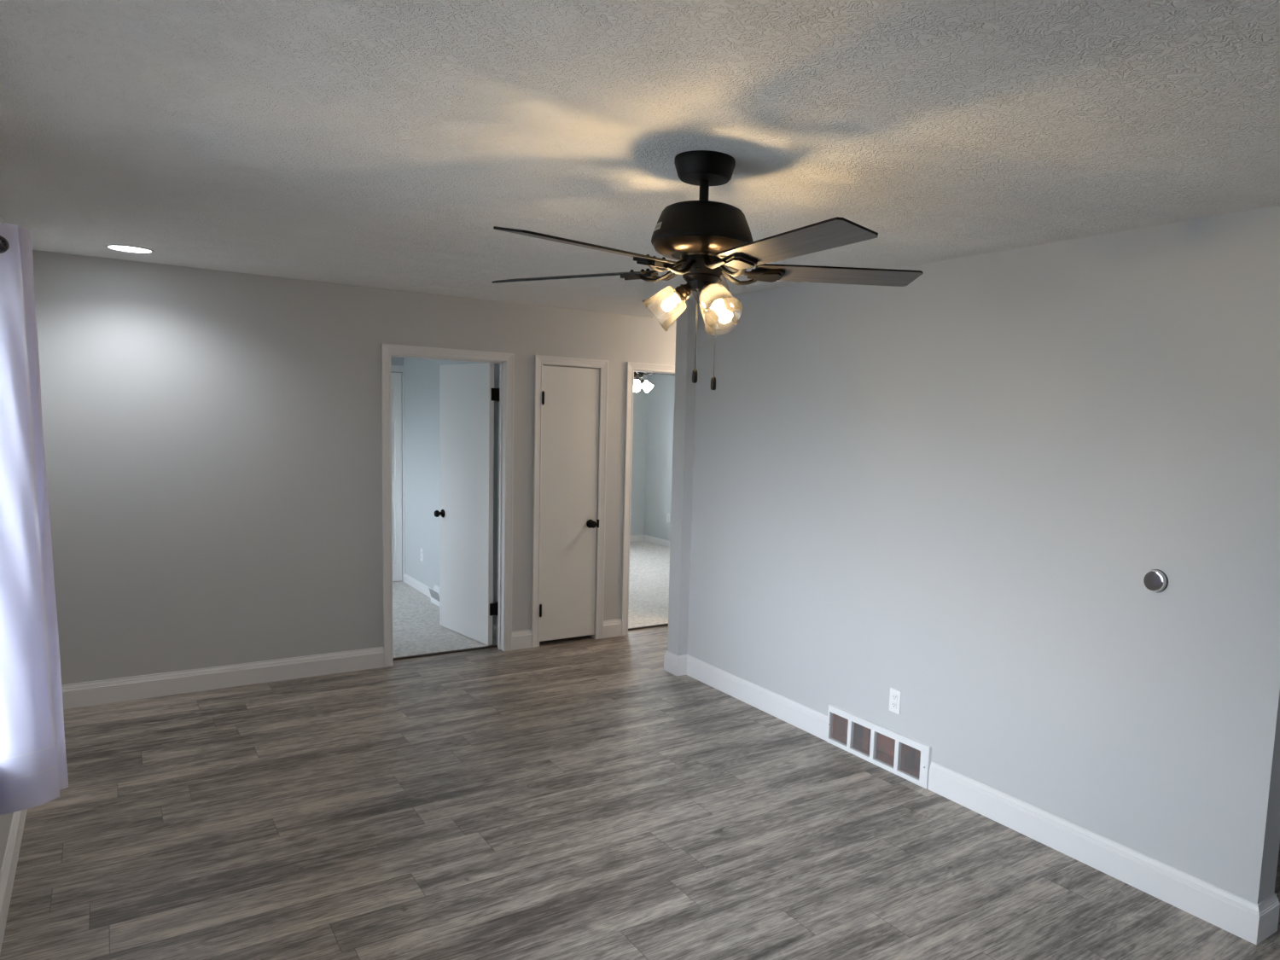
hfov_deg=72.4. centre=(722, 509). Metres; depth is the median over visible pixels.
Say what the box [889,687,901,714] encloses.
wall outlet
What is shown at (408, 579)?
baseboard
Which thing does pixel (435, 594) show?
floor vent
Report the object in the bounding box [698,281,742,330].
shade
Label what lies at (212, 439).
wall
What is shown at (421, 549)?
wall outlet
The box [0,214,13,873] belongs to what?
wall
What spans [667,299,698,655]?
wall
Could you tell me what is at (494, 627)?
baseboard
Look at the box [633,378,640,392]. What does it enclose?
shade
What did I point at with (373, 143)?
ceiling
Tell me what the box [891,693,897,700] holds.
receptacle
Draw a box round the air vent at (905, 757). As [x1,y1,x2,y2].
[826,704,931,789]
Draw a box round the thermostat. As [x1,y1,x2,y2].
[1143,569,1168,592]
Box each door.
[381,343,514,667]
[391,365,405,581]
[531,354,608,647]
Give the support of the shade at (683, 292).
attached to the ceiling fan at (706, 237)
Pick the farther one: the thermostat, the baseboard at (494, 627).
the baseboard at (494, 627)
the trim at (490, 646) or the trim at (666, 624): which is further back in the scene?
the trim at (666, 624)
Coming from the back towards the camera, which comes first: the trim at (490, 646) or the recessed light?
the trim at (490, 646)
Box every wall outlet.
[420,547,423,561]
[666,513,669,522]
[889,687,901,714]
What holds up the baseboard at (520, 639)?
attached to the wall at (212, 439)
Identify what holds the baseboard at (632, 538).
attached to the wall at (660, 398)
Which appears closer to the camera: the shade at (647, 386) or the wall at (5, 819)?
the wall at (5, 819)
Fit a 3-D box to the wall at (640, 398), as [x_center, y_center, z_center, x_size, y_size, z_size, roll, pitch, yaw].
[-3.395,-0.701,10.202,6.926,2.440,0.205,-2,7,-35]
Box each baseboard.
[0,646,383,954]
[403,573,432,598]
[492,623,496,638]
[512,628,532,650]
[603,618,622,638]
[629,534,669,547]
[663,650,827,741]
[927,761,1279,945]
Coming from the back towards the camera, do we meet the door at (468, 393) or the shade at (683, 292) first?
the door at (468, 393)
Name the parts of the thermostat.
plate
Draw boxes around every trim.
[392,645,497,660]
[628,622,668,630]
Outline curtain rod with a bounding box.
[0,239,5,250]
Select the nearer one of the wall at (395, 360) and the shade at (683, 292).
the shade at (683, 292)
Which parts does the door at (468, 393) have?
knob, panel, casing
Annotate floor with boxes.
[0,541,1279,959]
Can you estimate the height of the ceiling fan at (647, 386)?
0.494 m
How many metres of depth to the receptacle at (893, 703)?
4.25 m
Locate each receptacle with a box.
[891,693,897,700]
[891,701,896,709]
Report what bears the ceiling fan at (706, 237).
hanging from the ceiling
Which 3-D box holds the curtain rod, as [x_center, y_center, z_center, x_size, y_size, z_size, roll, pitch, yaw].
[-1.432,-0.615,1.537,0.126,0.070,2.946,-2,7,-35]
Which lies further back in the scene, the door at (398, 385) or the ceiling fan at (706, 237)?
the door at (398, 385)
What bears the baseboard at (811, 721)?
attached to the wall at (956, 489)
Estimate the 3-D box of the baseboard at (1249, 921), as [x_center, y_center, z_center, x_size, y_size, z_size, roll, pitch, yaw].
[1.442,1.317,3.535,0.155,0.133,1.435,-2,7,-35]
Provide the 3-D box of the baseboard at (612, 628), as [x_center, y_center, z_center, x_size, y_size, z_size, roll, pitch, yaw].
[-0.851,0.912,6.681,0.162,0.133,0.015,-2,7,-35]
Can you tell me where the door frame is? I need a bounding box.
[621,361,674,635]
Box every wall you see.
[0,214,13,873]
[32,250,676,684]
[391,356,403,581]
[403,357,498,626]
[630,372,647,535]
[644,373,674,541]
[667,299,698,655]
[687,204,1279,903]
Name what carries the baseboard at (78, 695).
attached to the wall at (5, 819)
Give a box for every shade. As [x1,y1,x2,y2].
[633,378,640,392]
[640,379,653,392]
[641,283,692,331]
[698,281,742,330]
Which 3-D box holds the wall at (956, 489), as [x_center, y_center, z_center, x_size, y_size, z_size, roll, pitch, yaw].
[0.831,0.053,4.330,0.125,2.440,3.659,-2,7,-35]
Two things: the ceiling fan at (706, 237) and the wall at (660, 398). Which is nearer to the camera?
the ceiling fan at (706, 237)
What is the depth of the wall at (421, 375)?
7.86 m
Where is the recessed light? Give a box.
[104,244,154,253]
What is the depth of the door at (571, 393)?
6.37 m
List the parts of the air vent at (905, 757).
panel, panel, panel, panel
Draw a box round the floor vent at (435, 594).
[428,584,439,606]
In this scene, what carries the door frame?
in the wall at (212, 439)
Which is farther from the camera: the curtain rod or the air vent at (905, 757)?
the air vent at (905, 757)
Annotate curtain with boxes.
[0,222,68,814]
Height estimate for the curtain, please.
1.615 m
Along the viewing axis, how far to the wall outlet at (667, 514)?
11.32 m
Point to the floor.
(578, 798)
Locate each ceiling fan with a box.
[491,150,923,389]
[633,372,674,392]
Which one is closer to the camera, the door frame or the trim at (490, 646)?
the trim at (490, 646)
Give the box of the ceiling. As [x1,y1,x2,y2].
[0,0,1279,320]

